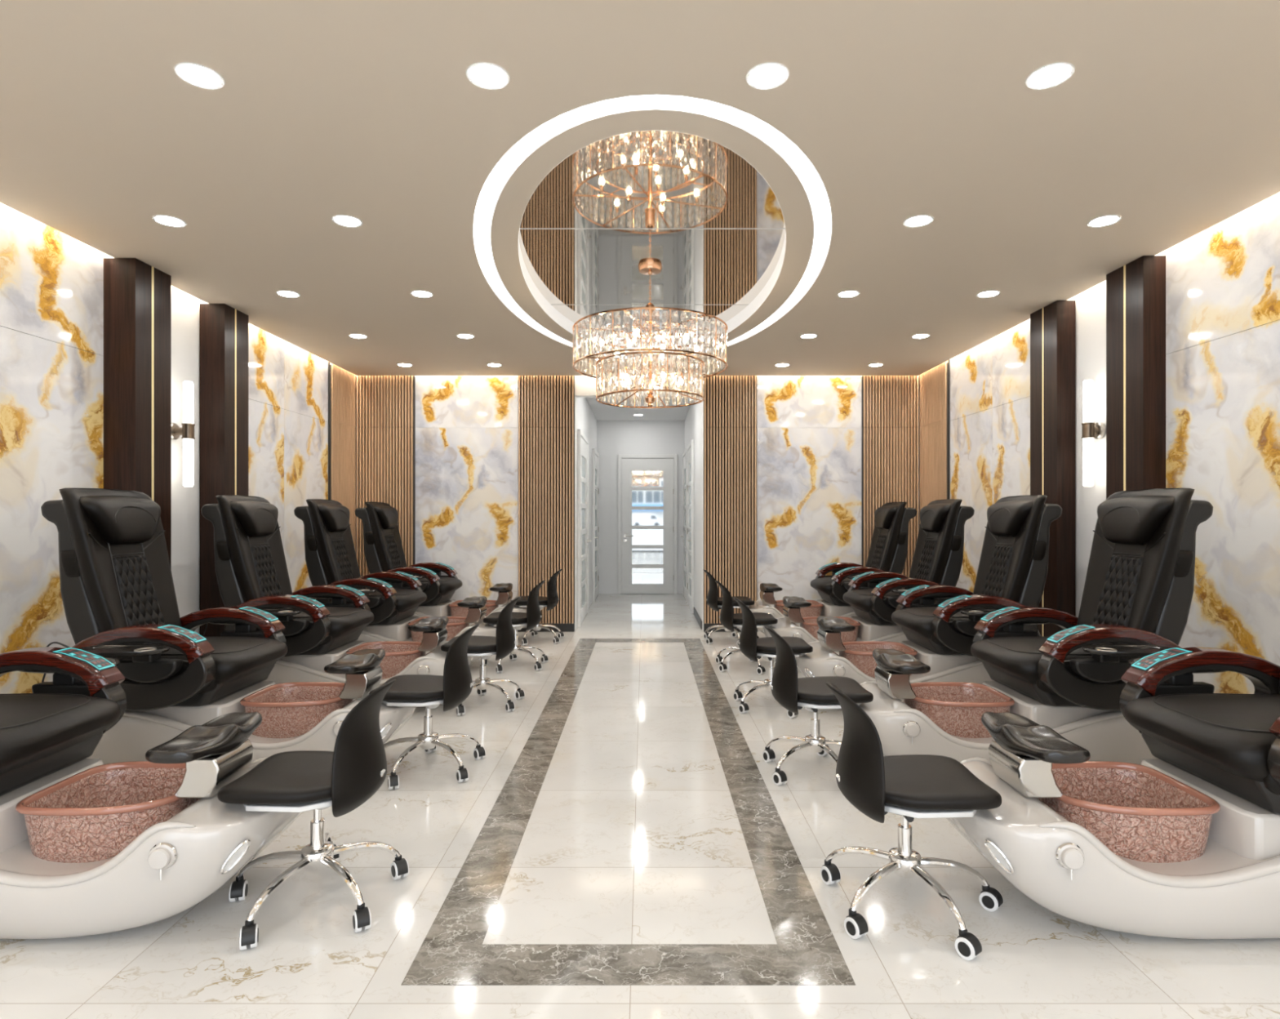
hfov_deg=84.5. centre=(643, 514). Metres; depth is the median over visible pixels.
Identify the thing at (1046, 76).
diffuser
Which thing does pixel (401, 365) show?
diffuser
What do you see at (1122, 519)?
pillow
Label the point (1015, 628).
tray
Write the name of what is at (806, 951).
trim
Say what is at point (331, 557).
chair
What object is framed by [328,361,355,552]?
panel
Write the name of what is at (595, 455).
door
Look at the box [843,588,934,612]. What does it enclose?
seat cushion
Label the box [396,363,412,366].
recessed light
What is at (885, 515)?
pillow
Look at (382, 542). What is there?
chair
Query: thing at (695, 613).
baseboard
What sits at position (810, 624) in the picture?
tub
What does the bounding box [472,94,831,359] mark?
ring light
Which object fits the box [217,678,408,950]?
stool
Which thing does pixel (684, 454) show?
door
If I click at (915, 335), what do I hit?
diffuser
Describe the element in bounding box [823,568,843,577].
tray
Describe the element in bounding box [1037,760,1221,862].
tub
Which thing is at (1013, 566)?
chair
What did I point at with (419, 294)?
diffuser
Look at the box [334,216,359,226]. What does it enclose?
diffuser
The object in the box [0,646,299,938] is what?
chair
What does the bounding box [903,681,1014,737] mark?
tub
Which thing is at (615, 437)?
wall
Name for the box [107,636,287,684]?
seat cushion
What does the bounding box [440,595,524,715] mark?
swivel chair
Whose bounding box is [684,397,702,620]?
wall
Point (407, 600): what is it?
seat cushion
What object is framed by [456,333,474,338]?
recessed light
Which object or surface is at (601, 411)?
ceiling
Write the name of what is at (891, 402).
panel
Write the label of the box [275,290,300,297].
recessed light
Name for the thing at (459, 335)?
diffuser
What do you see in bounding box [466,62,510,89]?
recessed light
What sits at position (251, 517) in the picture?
pillow
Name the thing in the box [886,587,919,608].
tray
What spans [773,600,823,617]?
tub
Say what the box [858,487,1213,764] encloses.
chair
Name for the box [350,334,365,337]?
diffuser
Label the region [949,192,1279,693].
wall
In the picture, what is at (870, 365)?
diffuser
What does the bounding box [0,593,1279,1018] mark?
floor
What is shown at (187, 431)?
wall sconce
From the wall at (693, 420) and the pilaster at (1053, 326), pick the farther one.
the wall at (693, 420)
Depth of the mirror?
3.73 m
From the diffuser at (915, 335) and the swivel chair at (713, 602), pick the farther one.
the swivel chair at (713, 602)
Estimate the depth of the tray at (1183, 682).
2.52 m
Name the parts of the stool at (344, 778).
leg, seat, leg, seat plate, leg, leg, backrest, leg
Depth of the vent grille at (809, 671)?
4.24 m
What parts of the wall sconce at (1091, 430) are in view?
stem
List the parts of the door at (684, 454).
frame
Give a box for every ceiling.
[0,0,1279,375]
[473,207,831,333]
[586,397,691,420]
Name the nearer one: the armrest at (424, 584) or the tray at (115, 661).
the tray at (115, 661)
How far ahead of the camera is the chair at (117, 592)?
3.12 m
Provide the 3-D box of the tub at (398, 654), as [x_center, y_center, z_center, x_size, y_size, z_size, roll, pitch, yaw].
[-1.605,0.940,4.446,0.453,0.213,0.399,0,0,0]
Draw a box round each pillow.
[80,495,160,544]
[230,500,278,536]
[316,502,350,532]
[373,505,398,528]
[874,505,897,528]
[920,502,951,532]
[986,500,1033,536]
[1097,495,1173,544]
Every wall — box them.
[0,202,328,693]
[355,375,919,631]
[576,397,597,628]
[597,420,684,593]
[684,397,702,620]
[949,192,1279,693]
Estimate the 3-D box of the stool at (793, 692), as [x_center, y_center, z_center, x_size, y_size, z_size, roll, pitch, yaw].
[0.826,0.860,3.276,0.529,0.679,0.539,0,0,0]
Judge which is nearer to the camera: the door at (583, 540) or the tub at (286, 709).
the tub at (286, 709)
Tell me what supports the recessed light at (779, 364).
in the ceiling at (1166, 122)
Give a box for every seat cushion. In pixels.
[0,693,120,774]
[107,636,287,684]
[283,606,373,638]
[368,588,426,612]
[387,576,462,595]
[810,576,881,595]
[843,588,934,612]
[891,606,981,638]
[970,636,1141,684]
[1123,693,1279,782]
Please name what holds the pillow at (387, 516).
on the chair at (382, 542)
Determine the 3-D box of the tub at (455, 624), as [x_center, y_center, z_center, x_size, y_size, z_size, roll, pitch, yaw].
[-1.605,0.940,5.574,0.453,0.213,0.399,0,0,0]
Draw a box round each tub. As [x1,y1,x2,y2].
[14,760,200,862]
[240,681,352,737]
[346,640,426,678]
[408,616,469,641]
[448,600,498,617]
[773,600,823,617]
[800,616,860,642]
[839,640,917,677]
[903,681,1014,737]
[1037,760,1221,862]
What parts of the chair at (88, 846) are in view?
seat, armrest, control panel, rim moulding, tap knob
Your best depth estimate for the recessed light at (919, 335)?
5.59 m
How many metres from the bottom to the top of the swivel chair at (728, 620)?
0.679 m
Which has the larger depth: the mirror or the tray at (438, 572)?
the tray at (438, 572)
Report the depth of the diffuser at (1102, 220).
3.40 m
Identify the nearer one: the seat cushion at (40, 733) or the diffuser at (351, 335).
the seat cushion at (40, 733)
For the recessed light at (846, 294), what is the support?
in the ceiling at (1166, 122)
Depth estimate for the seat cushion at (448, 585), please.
6.53 m
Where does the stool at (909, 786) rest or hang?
on the floor
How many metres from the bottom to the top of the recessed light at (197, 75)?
0.004 m
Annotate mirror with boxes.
[517,130,785,343]
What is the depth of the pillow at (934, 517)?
5.47 m
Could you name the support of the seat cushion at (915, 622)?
on the chair at (1013, 566)
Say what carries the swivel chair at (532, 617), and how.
on the floor
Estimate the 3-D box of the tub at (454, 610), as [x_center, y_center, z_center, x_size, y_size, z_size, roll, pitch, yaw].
[-1.605,0.940,6.702,0.453,0.213,0.399,0,0,0]
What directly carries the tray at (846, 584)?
on the chair at (888, 550)
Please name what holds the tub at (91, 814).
in the chair at (88, 846)
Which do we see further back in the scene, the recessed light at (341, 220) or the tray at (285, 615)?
the tray at (285, 615)
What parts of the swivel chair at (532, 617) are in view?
seat, seat plate, leg, leg, backrest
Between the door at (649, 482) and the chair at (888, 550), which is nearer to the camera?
the chair at (888, 550)
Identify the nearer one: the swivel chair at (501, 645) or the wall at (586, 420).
the swivel chair at (501, 645)
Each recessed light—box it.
[151,214,186,226]
[173,62,225,89]
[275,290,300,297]
[331,214,363,227]
[348,333,367,338]
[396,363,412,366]
[410,290,433,297]
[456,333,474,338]
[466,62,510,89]
[486,363,502,366]
[745,62,789,89]
[774,363,789,366]
[800,333,817,338]
[837,290,859,297]
[867,363,883,366]
[902,214,933,227]
[911,333,929,338]
[976,290,999,297]
[1025,62,1075,89]
[1087,214,1121,227]
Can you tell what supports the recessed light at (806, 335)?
in the ceiling at (1166, 122)
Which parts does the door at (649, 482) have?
handle, glass pane, glass pane, glass pane, glass pane, glass pane, glass pane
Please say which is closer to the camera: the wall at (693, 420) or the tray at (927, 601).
the tray at (927, 601)
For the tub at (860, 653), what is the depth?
4.37 m
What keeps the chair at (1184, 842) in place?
on the floor
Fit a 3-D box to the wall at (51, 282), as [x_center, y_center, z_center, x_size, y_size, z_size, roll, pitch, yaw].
[-3.050,-0.200,2.885,0.120,2.800,8.970,0,0,0]
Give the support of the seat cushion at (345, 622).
on the chair at (251, 571)
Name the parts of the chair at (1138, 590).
tap knob, rim moulding, control panel, armrest, seat, control panel, armrest, quilted panel, backrest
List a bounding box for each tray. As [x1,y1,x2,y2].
[17,657,119,673]
[76,643,182,682]
[208,621,264,636]
[259,608,309,635]
[346,587,381,608]
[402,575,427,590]
[428,568,448,577]
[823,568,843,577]
[843,575,867,590]
[858,579,886,589]
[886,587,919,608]
[910,595,955,607]
[952,608,1001,635]
[993,621,1049,636]
[1069,643,1173,682]
[1128,657,1226,696]
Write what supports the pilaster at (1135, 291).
attached to the wall at (1223, 281)
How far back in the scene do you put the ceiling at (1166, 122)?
2.65 m
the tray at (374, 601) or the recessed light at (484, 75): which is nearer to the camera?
the recessed light at (484, 75)
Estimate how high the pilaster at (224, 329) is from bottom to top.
2.619 m
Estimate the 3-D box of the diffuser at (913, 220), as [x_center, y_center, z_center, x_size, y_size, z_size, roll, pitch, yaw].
[1.327,-1.419,3.405,0.113,0.003,0.113,0,0,0]
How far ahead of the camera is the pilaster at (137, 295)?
3.92 m
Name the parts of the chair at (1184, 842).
tap knob, rim moulding, control panel, armrest, seat, armrest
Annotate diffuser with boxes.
[155,216,183,226]
[178,65,220,87]
[278,291,297,297]
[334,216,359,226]
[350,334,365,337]
[398,364,410,366]
[412,291,431,297]
[457,334,472,337]
[470,65,506,87]
[488,364,500,366]
[750,65,785,87]
[776,364,787,366]
[801,334,816,337]
[839,291,857,297]
[869,364,882,366]
[906,216,930,226]
[912,334,928,337]
[978,291,998,297]
[1030,65,1070,87]
[1090,216,1118,226]
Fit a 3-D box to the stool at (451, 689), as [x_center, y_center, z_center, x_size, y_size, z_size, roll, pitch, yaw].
[-1.032,0.860,3.319,0.515,0.679,0.540,0,0,0]
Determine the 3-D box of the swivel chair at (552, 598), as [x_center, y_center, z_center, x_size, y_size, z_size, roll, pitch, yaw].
[-1.032,0.860,6.703,0.515,0.679,0.540,0,0,0]
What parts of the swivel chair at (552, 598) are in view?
seat, leg, seat plate, leg, leg, backrest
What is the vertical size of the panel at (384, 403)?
2.700 m
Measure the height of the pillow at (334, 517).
0.226 m
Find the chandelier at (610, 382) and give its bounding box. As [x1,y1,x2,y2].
[572,262,728,408]
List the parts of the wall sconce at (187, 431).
stem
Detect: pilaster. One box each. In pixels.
[103,257,171,569]
[200,303,248,636]
[1030,300,1075,636]
[1106,255,1165,498]
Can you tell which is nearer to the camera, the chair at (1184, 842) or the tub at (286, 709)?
the chair at (1184, 842)
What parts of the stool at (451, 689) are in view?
leg, seat, leg, seat plate, leg, leg, backrest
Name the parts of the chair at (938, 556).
tap knob, rim moulding, control panel, seat, armrest, control panel, armrest, quilted panel, backrest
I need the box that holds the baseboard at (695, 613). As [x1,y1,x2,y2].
[693,606,702,629]
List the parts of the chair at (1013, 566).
tap knob, rim moulding, control panel, armrest, control panel, seat, armrest, quilted panel, backrest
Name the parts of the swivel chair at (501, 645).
seat, leg, seat plate, leg, leg, backrest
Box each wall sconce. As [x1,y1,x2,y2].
[171,381,195,486]
[1081,379,1105,486]
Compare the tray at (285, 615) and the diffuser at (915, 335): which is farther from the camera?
the diffuser at (915, 335)
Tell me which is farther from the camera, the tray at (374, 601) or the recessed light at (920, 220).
the tray at (374, 601)
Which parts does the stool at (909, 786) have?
backrest, leg, leg, lever, seat plate, leg, seat, leg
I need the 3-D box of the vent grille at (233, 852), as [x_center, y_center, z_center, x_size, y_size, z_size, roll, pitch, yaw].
[-1.156,0.966,1.992,0.075,0.084,0.027,0,0,-36]
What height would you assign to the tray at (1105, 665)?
0.152 m
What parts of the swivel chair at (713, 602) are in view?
backrest, leg, leg, seat plate, seat, leg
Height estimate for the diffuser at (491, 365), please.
0.003 m
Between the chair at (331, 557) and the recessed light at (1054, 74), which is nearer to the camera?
the recessed light at (1054, 74)
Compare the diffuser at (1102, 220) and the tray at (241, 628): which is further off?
the tray at (241, 628)
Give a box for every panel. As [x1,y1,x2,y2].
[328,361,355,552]
[356,375,414,588]
[517,375,574,631]
[703,375,757,631]
[862,375,918,588]
[919,360,949,526]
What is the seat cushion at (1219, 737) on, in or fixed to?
on the chair at (1184, 842)
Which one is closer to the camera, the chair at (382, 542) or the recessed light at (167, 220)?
the recessed light at (167, 220)
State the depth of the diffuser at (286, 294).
4.53 m
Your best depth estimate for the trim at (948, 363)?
7.23 m
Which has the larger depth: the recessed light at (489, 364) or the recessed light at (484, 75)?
the recessed light at (489, 364)
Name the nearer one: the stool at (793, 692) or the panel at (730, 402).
the stool at (793, 692)
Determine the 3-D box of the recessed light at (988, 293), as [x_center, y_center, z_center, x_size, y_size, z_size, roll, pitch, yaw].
[2.215,-1.419,4.530,0.140,0.004,0.140,0,0,0]
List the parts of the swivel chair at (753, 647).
backrest, leg, leg, lever, seat plate, seat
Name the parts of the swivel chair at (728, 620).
backrest, leg, leg, seat plate, seat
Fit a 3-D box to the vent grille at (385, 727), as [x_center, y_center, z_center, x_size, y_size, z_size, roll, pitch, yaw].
[-1.156,0.966,3.119,0.075,0.084,0.027,0,0,-36]
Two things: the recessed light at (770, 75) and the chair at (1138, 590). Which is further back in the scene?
the chair at (1138, 590)
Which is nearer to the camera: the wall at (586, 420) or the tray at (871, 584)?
the tray at (871, 584)
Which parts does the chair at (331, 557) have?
backrest, quilted panel, armrest, control panel, armrest, seat, control panel, rim moulding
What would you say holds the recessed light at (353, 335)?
in the ceiling at (1166, 122)
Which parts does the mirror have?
mirror pane, mirror pane, mirror pane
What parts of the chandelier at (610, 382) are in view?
bulb, chain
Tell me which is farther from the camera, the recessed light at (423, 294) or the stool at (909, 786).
the recessed light at (423, 294)
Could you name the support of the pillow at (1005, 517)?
on the chair at (1013, 566)
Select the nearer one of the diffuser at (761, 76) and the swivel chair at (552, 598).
the diffuser at (761, 76)
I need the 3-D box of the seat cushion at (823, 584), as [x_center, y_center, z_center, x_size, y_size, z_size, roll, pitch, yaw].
[1.954,0.695,6.702,0.683,0.201,0.528,0,0,0]
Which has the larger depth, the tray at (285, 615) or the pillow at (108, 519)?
the tray at (285, 615)
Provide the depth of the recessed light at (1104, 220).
3.40 m
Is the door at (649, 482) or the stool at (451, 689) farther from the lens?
the door at (649, 482)
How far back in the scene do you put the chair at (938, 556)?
5.37 m
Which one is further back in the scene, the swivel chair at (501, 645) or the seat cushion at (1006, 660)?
the swivel chair at (501, 645)
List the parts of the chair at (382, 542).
backrest, quilted panel, armrest, control panel, seat, armrest, control panel, rim moulding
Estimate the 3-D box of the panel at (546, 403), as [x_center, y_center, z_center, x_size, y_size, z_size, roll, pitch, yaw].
[-1.004,-0.150,7.234,0.578,2.700,0.044,0,0,0]
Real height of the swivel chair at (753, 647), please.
0.679 m
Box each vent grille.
[220,839,250,873]
[380,722,391,738]
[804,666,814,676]
[984,839,1013,874]
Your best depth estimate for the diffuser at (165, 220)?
3.40 m
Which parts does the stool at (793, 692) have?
backrest, leg, leg, lever, leg, seat plate, leg, seat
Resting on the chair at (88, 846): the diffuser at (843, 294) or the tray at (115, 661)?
the tray at (115, 661)
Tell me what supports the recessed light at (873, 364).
in the ceiling at (1166, 122)
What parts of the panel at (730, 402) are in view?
rail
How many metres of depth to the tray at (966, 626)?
4.06 m
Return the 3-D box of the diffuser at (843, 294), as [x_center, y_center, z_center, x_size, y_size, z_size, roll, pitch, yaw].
[1.315,-1.419,4.530,0.113,0.003,0.113,0,0,0]
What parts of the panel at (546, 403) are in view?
rail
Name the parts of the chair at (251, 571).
backrest, quilted panel, armrest, seat, control panel, armrest, control panel, rim moulding, tap knob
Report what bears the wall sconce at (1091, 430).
attached to the wall at (1223, 281)
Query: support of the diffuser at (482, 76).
attached to the recessed light at (484, 75)
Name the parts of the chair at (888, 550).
rim moulding, control panel, armrest, seat, control panel, armrest, quilted panel, backrest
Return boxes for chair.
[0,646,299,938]
[40,487,416,764]
[200,494,473,700]
[293,498,496,662]
[354,501,526,629]
[510,568,564,645]
[748,501,916,633]
[763,498,974,654]
[795,494,1062,701]
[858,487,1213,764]
[946,646,1279,938]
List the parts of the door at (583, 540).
glass pane, glass pane, glass pane, glass pane, glass pane, glass pane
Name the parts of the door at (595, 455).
glass pane, glass pane, glass pane, glass pane, glass pane, glass pane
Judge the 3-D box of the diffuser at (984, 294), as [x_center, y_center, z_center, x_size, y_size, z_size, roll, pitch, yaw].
[2.215,-1.419,4.530,0.113,0.003,0.113,0,0,0]
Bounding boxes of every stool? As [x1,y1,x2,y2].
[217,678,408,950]
[368,623,485,789]
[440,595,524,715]
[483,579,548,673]
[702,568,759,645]
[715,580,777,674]
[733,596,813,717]
[762,625,873,785]
[820,681,1003,959]
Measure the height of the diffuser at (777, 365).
0.003 m
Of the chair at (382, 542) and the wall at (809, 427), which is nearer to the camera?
the chair at (382, 542)
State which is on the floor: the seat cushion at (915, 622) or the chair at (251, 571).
the chair at (251, 571)
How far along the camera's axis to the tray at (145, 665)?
2.93 m
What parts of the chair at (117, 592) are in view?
power cord, backrest, quilted panel, armrest, control panel, seat, armrest, rim moulding, control panel, tap knob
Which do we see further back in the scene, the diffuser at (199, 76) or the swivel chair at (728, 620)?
the swivel chair at (728, 620)
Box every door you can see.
[577,429,591,627]
[592,448,599,601]
[617,454,677,594]
[680,448,686,602]
[686,440,693,613]
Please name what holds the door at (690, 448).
in the wall at (693, 420)
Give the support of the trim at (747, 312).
attached to the ceiling at (1166, 122)
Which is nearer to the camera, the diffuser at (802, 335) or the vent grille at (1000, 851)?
the vent grille at (1000, 851)
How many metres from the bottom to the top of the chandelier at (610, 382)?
0.862 m
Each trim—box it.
[328,362,949,575]
[400,638,855,984]
[518,129,786,354]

